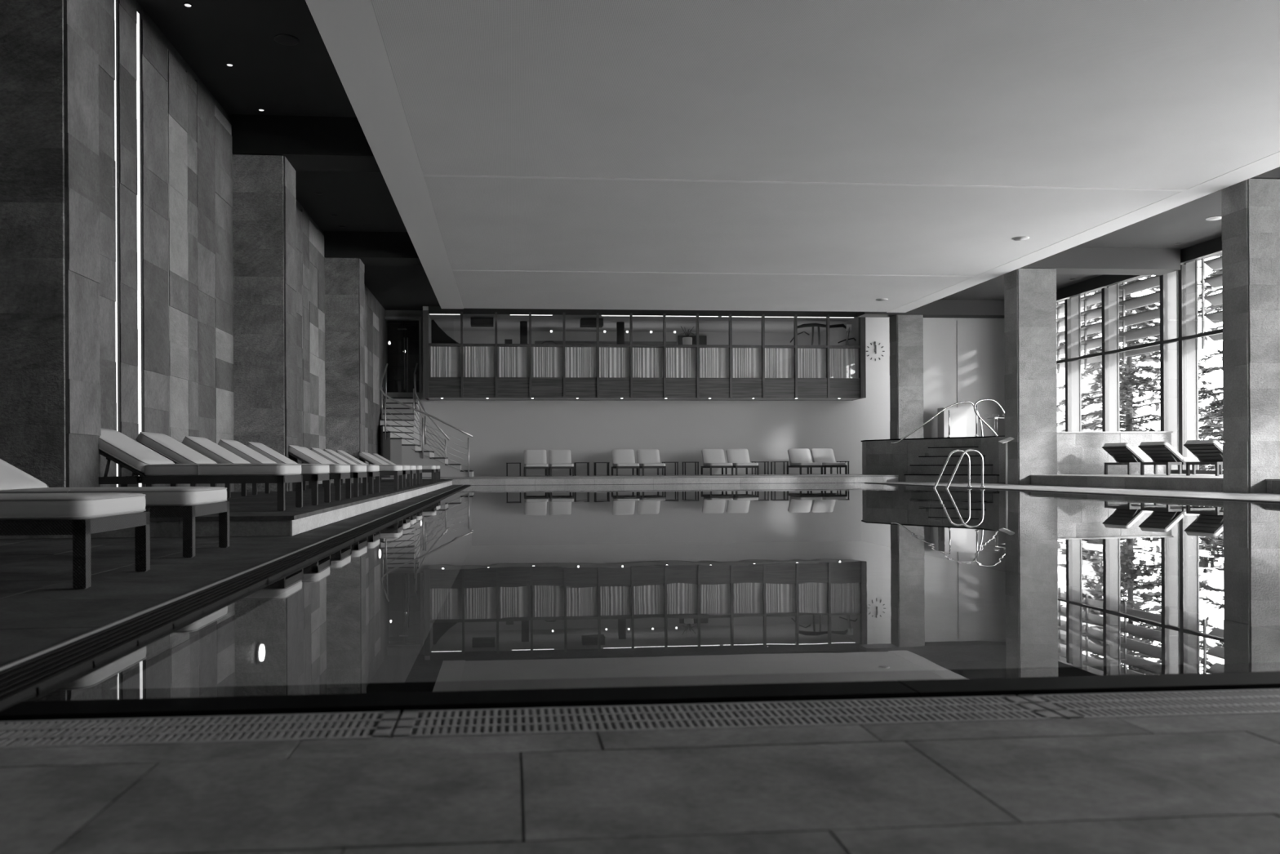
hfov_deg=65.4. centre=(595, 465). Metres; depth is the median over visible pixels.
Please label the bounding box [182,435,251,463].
cushion
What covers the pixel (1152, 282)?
blade
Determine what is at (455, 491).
drain grate
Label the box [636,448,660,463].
cushion
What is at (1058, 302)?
facade fin
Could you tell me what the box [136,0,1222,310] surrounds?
ceiling
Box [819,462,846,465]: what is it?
seat cushion
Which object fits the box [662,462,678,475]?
side table
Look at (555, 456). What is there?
cushion
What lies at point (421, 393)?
wall
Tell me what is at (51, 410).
stone column
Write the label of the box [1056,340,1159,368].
blade
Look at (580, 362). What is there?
curtain
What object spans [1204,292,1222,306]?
blade
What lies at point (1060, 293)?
window
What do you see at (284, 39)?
ceiling speaker
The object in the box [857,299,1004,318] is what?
beam
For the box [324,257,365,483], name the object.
stone column
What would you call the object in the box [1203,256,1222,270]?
blade
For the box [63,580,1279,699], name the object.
basin
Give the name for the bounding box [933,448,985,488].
pool ladder
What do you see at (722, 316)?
strip light
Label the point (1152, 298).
blade
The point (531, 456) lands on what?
cushion
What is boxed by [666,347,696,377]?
curtain
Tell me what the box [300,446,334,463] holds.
cushion
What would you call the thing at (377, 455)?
cushion
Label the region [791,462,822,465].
seat cushion
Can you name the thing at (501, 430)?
wall
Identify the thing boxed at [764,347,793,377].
curtain
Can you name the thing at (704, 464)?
seat cushion
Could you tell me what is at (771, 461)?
side table
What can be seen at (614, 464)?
seat cushion
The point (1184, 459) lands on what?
seat cushion
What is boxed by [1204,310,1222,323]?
blade
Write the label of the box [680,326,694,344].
potted plant
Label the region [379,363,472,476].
stair railing
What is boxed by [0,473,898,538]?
ledge
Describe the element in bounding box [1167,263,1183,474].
facade fin
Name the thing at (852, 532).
pool water
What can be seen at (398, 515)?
drain grate
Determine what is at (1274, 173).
beam
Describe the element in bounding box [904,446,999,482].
steps
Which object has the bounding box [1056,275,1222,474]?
conifer tree
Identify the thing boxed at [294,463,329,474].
seat cushion
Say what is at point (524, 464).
seat cushion
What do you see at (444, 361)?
curtain
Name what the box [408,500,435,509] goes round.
drain grate
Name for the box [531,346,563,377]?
curtain
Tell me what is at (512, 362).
curtain
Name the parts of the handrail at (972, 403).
post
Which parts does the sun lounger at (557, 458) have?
seat frame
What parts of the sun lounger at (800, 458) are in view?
seat frame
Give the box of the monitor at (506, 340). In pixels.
[498,338,517,346]
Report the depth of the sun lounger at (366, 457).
17.71 m
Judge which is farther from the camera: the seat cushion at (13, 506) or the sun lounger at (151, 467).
the sun lounger at (151, 467)
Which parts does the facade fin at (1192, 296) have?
fin plate, louvre rail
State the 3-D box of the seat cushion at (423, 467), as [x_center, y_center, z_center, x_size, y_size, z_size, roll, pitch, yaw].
[-3.357,0.029,17.977,0.910,0.080,0.588,0,0,-5]
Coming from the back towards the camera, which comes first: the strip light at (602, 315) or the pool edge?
the strip light at (602, 315)
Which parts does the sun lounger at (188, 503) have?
seat frame, leg, leg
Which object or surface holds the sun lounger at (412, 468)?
on the ledge at (250, 515)
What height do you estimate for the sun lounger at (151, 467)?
0.560 m
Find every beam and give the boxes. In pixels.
[231,114,381,172]
[324,231,422,265]
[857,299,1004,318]
[1019,247,1180,275]
[1249,166,1279,178]
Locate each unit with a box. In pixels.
[470,316,493,326]
[580,317,603,327]
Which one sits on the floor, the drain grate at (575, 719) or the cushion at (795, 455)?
the drain grate at (575, 719)
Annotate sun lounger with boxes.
[0,458,229,557]
[0,493,150,589]
[97,428,302,511]
[135,431,330,505]
[182,435,351,500]
[217,439,367,497]
[245,441,379,494]
[288,444,402,491]
[300,446,403,488]
[310,447,410,487]
[323,448,416,485]
[335,449,422,484]
[357,451,435,482]
[365,452,388,481]
[372,453,439,480]
[524,448,548,475]
[548,448,573,475]
[611,448,639,475]
[635,448,666,475]
[701,448,733,475]
[724,448,759,475]
[787,448,822,474]
[809,448,847,474]
[1102,442,1182,475]
[1137,441,1222,475]
[1183,439,1222,475]
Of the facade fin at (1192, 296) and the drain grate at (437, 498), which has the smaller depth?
the drain grate at (437, 498)
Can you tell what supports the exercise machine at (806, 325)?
on the gallery
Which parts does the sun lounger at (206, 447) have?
leg, leg, seat frame, leg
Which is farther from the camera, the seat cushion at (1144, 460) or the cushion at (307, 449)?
the seat cushion at (1144, 460)
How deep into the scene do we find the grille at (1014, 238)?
16.25 m
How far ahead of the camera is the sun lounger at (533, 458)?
25.90 m
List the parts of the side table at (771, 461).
leg, leg, leg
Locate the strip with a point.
(35, 655)
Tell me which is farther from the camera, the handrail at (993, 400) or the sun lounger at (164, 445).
the handrail at (993, 400)
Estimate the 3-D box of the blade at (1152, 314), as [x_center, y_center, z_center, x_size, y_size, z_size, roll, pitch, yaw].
[11.705,-3.214,22.901,0.231,0.176,5.300,0,0,-5]
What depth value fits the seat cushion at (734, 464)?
25.42 m
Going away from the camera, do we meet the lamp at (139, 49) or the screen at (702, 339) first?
the lamp at (139, 49)
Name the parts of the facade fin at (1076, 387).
fin plate, louvre rail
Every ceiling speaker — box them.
[273,34,299,45]
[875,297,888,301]
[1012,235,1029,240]
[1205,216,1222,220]
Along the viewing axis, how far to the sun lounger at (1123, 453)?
18.82 m
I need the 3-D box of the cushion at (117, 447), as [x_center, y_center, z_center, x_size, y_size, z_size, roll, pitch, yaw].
[-3.172,-0.102,6.758,0.457,0.302,0.588,0,0,-5]
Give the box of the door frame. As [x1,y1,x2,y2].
[385,315,422,392]
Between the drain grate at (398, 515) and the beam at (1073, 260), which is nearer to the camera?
the drain grate at (398, 515)
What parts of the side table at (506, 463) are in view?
leg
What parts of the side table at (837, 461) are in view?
leg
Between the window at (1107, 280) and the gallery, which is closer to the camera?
the window at (1107, 280)
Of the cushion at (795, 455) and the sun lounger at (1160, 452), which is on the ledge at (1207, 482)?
the sun lounger at (1160, 452)
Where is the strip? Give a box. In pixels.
[0,484,463,671]
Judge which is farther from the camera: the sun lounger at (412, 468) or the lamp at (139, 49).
the sun lounger at (412, 468)
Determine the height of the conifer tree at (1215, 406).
7.742 m
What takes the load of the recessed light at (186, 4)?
in the ceiling at (302, 78)
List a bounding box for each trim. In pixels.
[166,48,169,436]
[302,306,302,348]
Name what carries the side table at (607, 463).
on the ledge at (250, 515)
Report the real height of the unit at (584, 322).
0.200 m
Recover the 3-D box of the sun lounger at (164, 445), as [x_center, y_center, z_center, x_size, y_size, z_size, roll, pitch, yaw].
[-2.789,0.022,7.734,1.339,0.560,0.600,0,0,-6]
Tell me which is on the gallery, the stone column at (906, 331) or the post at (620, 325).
the post at (620, 325)
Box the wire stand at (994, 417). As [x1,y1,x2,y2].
[984,413,1004,435]
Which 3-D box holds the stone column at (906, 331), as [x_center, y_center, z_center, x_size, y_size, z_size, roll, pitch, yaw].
[7.948,-2.238,25.459,0.683,3.174,0.513,0,0,-5]
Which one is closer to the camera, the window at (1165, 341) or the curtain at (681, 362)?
the window at (1165, 341)
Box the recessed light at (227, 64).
[226,62,233,66]
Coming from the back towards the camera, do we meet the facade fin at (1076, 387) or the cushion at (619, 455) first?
the cushion at (619, 455)
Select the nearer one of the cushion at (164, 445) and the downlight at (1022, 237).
the cushion at (164, 445)
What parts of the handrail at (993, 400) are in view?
post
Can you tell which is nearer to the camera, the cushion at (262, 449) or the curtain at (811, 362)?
the cushion at (262, 449)
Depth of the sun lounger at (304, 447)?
13.15 m
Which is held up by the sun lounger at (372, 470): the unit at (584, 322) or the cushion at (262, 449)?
the cushion at (262, 449)
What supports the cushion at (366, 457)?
on the sun lounger at (366, 457)
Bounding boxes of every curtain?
[428,346,461,377]
[463,346,495,377]
[497,346,528,377]
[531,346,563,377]
[565,346,596,377]
[599,346,629,377]
[632,347,662,377]
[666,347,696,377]
[698,347,728,377]
[732,347,761,377]
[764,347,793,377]
[797,348,826,377]
[829,348,858,377]
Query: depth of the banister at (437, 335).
27.12 m
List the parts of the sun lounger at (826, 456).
leg, seat frame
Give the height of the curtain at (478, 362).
0.800 m
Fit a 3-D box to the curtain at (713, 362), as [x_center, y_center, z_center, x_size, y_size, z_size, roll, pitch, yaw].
[3.125,-2.726,26.401,0.822,0.800,0.066,0,0,-5]
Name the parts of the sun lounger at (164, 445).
leg, leg, seat frame, leg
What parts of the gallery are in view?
post, head rail, wood panel, wood panel, wood panel, head rail, wood panel, wood panel, wood panel, wood panel, head rail, wood panel, wood panel, wood panel, head rail, wood panel, wood panel, wood panel, post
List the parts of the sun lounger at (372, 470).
leg, leg, leg, seat frame, leg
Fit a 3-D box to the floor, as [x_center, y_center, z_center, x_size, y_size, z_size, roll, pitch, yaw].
[3.959,0.546,12.480,22.000,0.318,30.200,0,0,-5]
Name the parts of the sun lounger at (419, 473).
leg, leg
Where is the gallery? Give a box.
[422,306,866,400]
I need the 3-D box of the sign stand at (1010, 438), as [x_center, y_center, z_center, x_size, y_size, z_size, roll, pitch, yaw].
[7.989,-0.099,19.347,0.262,0.934,0.260,0,0,-5]
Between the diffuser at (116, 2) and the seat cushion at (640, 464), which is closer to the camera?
the diffuser at (116, 2)
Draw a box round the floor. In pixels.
[0,480,1279,853]
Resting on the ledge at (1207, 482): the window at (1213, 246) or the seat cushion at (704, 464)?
the window at (1213, 246)
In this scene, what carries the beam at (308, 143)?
attached to the ceiling at (302, 78)
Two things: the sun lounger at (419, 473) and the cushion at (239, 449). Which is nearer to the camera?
the cushion at (239, 449)
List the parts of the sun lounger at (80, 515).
seat frame, leg, leg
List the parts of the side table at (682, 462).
leg, leg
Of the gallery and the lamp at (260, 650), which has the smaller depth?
the lamp at (260, 650)
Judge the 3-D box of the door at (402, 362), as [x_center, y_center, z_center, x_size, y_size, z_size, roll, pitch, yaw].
[-5.203,-2.926,26.896,0.940,1.965,0.102,0,0,-5]
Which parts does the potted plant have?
pot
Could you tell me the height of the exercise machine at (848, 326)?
1.920 m
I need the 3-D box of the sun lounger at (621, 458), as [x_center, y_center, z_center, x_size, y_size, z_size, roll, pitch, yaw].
[0.765,-0.095,25.776,0.600,0.692,1.248,0,0,-5]
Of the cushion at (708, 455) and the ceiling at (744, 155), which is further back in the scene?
the cushion at (708, 455)
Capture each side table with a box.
[506,462,520,475]
[573,462,589,475]
[593,462,609,475]
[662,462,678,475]
[681,462,698,475]
[751,461,768,474]
[770,461,788,474]
[836,461,848,474]
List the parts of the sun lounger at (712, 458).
seat frame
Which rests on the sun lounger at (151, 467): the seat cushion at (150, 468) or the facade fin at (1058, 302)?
the seat cushion at (150, 468)
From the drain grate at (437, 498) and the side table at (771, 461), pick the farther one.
the side table at (771, 461)
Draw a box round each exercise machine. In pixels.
[790,323,846,348]
[837,324,856,345]
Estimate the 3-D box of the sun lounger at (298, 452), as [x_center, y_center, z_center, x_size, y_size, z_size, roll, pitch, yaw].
[-3.086,0.023,12.280,1.339,0.560,0.600,0,0,-5]
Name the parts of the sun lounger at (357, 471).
leg, leg, leg, seat frame, leg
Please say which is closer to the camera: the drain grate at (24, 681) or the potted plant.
the drain grate at (24, 681)
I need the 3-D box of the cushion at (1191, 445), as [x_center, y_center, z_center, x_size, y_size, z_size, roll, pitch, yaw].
[10.297,-0.259,16.716,0.434,0.340,0.588,0,0,-17]
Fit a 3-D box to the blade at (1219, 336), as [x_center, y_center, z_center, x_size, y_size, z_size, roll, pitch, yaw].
[12.226,-2.526,16.823,0.231,0.176,5.300,0,0,-5]
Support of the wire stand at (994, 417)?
on the hot tub
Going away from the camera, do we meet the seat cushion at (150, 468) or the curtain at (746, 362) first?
the seat cushion at (150, 468)
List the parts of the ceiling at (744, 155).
border panel, perforated panel, perforated panel, perforated panel, border panel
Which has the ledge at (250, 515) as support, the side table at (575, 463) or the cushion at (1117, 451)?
the side table at (575, 463)
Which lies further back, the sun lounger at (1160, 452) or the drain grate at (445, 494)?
the sun lounger at (1160, 452)
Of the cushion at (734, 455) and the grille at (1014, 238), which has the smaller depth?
the grille at (1014, 238)
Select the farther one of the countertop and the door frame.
the countertop
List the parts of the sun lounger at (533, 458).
seat frame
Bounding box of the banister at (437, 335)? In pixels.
[431,320,458,343]
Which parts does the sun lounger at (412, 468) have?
leg, leg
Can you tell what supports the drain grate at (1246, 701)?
on the floor
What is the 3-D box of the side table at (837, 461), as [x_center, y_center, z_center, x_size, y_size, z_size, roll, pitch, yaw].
[6.572,0.050,26.452,0.260,0.345,0.260,0,0,-5]
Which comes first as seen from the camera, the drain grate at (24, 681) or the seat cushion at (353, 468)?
the drain grate at (24, 681)
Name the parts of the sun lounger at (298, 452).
leg, backrest frame, leg, seat frame, leg, leg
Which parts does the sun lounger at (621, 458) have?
seat frame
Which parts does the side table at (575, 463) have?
leg, leg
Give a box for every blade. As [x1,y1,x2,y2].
[1056,275,1159,314]
[1056,290,1159,328]
[1056,307,1159,342]
[1056,324,1159,355]
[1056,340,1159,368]
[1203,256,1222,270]
[1204,274,1222,288]
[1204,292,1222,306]
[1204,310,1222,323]
[1204,328,1222,341]
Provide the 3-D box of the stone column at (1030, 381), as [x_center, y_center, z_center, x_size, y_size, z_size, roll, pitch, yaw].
[8.483,-1.716,19.428,0.783,4.163,0.523,0,0,-5]
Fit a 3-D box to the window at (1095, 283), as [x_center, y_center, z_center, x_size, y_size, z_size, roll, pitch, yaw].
[11.237,-2.033,22.815,0.120,4.390,1.480,0,0,-5]
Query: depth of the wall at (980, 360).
25.84 m
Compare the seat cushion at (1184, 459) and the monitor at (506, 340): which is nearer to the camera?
the seat cushion at (1184, 459)
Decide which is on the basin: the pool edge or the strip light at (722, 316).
the pool edge
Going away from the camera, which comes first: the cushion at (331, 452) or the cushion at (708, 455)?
the cushion at (331, 452)
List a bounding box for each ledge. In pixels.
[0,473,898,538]
[1030,473,1279,493]
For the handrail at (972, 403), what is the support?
on the hot tub
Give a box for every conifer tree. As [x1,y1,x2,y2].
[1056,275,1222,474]
[1162,253,1222,474]
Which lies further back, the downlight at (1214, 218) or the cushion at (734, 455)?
the cushion at (734, 455)
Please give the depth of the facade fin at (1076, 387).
23.52 m
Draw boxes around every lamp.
[114,0,120,487]
[136,11,143,486]
[255,641,265,663]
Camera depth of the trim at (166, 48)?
9.57 m
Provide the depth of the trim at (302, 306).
15.71 m
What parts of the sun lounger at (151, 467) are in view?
head frame, backrest frame, leg, seat frame, leg, leg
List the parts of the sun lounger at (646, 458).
seat frame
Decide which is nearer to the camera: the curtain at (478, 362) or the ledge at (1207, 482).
the ledge at (1207, 482)
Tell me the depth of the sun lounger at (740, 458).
26.34 m
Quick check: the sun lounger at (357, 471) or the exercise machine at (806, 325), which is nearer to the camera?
the sun lounger at (357, 471)
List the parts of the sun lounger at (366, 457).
backrest frame, seat frame, leg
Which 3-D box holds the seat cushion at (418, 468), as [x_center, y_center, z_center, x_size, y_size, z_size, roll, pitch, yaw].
[-3.289,0.029,16.126,0.910,0.080,0.588,0,0,-5]
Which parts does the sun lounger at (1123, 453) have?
leg, head frame, backrest frame, leg, leg, leg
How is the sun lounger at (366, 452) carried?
on the ledge at (250, 515)
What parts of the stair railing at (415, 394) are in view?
post, post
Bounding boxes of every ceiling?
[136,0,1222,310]
[305,0,1279,312]
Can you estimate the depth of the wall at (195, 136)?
9.79 m
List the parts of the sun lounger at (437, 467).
leg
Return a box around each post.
[520,321,527,346]
[616,321,624,347]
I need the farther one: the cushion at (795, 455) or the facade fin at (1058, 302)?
the cushion at (795, 455)
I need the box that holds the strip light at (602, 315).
[601,315,718,316]
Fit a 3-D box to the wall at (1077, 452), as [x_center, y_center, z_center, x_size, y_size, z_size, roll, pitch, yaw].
[10.146,-0.254,19.756,2.570,0.843,0.290,0,0,-5]
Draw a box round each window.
[1056,287,1068,431]
[1065,275,1106,431]
[1102,274,1162,431]
[1161,263,1182,473]
[1179,236,1222,474]
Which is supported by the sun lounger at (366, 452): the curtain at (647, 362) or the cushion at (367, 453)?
the cushion at (367, 453)
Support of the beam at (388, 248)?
attached to the ceiling at (302, 78)
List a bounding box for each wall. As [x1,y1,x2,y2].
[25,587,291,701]
[97,0,387,492]
[385,310,889,475]
[420,316,426,399]
[923,317,1004,438]
[937,407,966,437]
[1057,431,1173,474]
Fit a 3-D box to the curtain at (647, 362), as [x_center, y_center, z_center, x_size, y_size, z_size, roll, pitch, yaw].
[1.369,-2.717,26.252,0.822,0.800,0.070,0,0,-5]
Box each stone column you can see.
[0,0,101,487]
[232,154,297,491]
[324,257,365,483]
[888,314,924,439]
[1004,268,1057,484]
[1221,178,1279,493]
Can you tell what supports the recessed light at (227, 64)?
in the ceiling at (302, 78)
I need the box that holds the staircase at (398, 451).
[379,397,473,477]
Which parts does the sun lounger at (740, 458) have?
seat frame, leg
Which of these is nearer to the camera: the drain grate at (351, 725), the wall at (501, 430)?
the drain grate at (351, 725)
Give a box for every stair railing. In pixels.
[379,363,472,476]
[413,362,449,457]
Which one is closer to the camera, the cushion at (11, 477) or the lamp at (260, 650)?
the lamp at (260, 650)
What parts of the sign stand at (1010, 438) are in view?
sign plate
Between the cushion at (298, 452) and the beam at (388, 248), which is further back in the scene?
the beam at (388, 248)
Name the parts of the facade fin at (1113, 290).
fin plate, louvre rail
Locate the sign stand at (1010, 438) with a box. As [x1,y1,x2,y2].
[998,436,1014,484]
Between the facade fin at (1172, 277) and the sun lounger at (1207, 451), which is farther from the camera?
the facade fin at (1172, 277)
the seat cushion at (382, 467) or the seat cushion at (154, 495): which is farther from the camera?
the seat cushion at (382, 467)
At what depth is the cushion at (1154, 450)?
17.80 m
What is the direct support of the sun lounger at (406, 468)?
on the ledge at (250, 515)
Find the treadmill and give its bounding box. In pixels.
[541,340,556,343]
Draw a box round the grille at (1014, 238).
[1013,237,1027,240]
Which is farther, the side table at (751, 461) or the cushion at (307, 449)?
the side table at (751, 461)
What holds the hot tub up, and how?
on the floor
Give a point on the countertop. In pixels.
(535, 341)
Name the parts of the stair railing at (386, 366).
post, post, post, post, handrail, post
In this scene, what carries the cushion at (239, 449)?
on the sun lounger at (357, 471)
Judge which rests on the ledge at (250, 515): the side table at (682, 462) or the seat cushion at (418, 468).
the side table at (682, 462)
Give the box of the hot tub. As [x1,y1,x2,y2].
[861,435,1004,482]
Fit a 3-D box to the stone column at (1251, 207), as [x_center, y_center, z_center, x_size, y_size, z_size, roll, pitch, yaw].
[8.983,-1.718,13.428,0.763,4.163,0.483,0,0,-5]
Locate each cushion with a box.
[0,458,47,489]
[0,486,226,506]
[0,493,145,519]
[97,428,174,472]
[136,431,217,463]
[144,462,301,475]
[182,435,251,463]
[217,439,277,463]
[245,441,297,463]
[288,444,329,463]
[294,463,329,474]
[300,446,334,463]
[310,447,347,464]
[320,463,350,473]
[323,448,357,464]
[335,449,366,464]
[349,464,366,472]
[358,451,386,464]
[365,464,379,471]
[367,453,388,464]
[372,453,395,464]
[376,464,402,471]
[398,464,409,469]
[404,464,416,470]
[415,466,422,470]
[422,466,435,468]
[524,449,546,463]
[524,464,547,466]
[548,449,571,463]
[549,464,573,466]
[611,448,635,463]
[613,462,639,466]
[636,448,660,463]
[639,462,665,466]
[702,448,725,462]
[703,463,733,466]
[726,448,750,462]
[732,462,758,466]
[787,448,812,463]
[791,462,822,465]
[811,448,835,462]
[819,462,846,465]
[1103,443,1143,459]
[1139,441,1182,458]
[1142,458,1152,461]
[1182,457,1199,462]
[1185,440,1222,451]
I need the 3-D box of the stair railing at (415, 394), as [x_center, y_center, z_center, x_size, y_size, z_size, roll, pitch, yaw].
[-4.479,-1.376,25.569,0.737,2.706,1.607,0,0,-40]
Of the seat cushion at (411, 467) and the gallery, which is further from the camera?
the gallery
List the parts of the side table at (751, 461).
leg, leg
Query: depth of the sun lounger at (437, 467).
20.03 m
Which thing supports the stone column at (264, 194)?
on the ledge at (250, 515)
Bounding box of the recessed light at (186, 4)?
[182,2,192,7]
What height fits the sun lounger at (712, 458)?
0.692 m
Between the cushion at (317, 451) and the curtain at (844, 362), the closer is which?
the cushion at (317, 451)
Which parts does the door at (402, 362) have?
handle, handle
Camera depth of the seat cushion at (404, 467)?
13.95 m
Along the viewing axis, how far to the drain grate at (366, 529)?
6.54 m
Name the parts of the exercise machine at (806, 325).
handle, cross arm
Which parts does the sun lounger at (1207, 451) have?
leg, backrest frame, head frame, leg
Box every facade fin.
[1056,301,1059,373]
[1069,293,1087,431]
[1106,281,1125,431]
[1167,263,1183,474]
[1183,257,1204,470]
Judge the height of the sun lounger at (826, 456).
0.692 m
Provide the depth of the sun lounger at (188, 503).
4.57 m
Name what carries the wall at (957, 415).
on the hot tub
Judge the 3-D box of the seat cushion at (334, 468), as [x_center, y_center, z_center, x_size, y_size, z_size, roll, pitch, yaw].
[-2.665,0.025,8.786,0.910,0.080,0.588,0,0,-5]
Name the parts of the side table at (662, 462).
leg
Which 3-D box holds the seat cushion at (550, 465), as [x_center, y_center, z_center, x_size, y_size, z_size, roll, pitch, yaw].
[-0.882,-0.017,25.468,0.588,0.080,0.910,0,0,-5]
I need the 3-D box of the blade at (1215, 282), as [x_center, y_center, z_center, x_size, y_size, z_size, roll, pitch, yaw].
[12.220,-3.561,16.823,0.231,0.176,5.300,0,0,-5]
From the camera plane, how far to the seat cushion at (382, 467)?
12.04 m
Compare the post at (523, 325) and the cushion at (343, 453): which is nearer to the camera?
the cushion at (343, 453)
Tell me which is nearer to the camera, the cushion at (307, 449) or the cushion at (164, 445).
the cushion at (164, 445)
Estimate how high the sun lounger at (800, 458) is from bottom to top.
0.692 m
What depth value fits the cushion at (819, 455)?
26.60 m
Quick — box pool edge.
[0,662,1279,720]
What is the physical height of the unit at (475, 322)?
0.200 m
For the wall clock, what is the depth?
27.63 m
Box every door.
[386,320,419,392]
[386,320,419,392]
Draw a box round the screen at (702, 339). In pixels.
[678,335,706,347]
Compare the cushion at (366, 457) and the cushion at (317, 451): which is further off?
the cushion at (366, 457)
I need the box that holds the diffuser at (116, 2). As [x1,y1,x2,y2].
[114,0,118,487]
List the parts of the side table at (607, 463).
leg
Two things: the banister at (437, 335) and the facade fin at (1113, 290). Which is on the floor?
the facade fin at (1113, 290)
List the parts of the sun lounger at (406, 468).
leg, seat frame, leg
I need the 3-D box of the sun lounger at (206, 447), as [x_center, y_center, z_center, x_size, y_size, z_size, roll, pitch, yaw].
[-2.877,0.022,8.768,1.339,0.560,0.600,0,0,-5]
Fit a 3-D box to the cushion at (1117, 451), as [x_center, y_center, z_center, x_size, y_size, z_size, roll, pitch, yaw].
[10.020,-0.257,18.901,0.434,0.340,0.588,0,0,-17]
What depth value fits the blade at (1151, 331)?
21.96 m
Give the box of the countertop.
[534,340,676,377]
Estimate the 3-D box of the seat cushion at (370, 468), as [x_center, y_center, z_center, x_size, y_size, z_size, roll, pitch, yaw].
[-2.836,0.026,10.795,0.910,0.080,0.588,0,0,-5]
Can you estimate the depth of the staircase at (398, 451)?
24.36 m
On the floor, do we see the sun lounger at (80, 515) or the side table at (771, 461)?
the sun lounger at (80, 515)
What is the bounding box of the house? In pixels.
[1056,293,1126,431]
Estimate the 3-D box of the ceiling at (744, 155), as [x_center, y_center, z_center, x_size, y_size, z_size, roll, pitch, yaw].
[3.095,-4.019,10.392,11.170,0.644,26.780,0,0,-5]
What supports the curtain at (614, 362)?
hanging from the gallery
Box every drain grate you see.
[0,577,267,711]
[0,710,399,748]
[232,537,355,582]
[333,519,395,540]
[380,507,420,520]
[391,694,1066,737]
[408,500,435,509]
[424,495,446,502]
[439,492,454,496]
[447,488,461,493]
[1017,688,1279,719]
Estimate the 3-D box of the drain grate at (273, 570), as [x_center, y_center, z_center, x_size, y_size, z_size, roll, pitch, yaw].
[-1.367,0.428,4.716,0.130,0.020,2.064,0,0,-5]
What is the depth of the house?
55.41 m
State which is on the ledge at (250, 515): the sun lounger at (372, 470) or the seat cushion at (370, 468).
the sun lounger at (372, 470)
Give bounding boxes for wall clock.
[866,341,884,360]
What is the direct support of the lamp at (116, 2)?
attached to the wall at (195, 136)
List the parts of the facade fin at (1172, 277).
fin plate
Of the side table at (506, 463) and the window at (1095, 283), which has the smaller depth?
the window at (1095, 283)
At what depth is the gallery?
26.41 m
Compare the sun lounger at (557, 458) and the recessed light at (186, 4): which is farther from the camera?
the sun lounger at (557, 458)
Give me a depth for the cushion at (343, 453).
15.80 m
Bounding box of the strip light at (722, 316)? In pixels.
[721,315,840,317]
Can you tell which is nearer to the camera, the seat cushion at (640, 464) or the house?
the seat cushion at (640, 464)
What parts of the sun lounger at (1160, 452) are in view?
leg, backrest frame, head frame, leg, leg, leg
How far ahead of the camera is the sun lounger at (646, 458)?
26.13 m
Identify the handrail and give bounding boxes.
[890,400,982,444]
[973,399,1004,436]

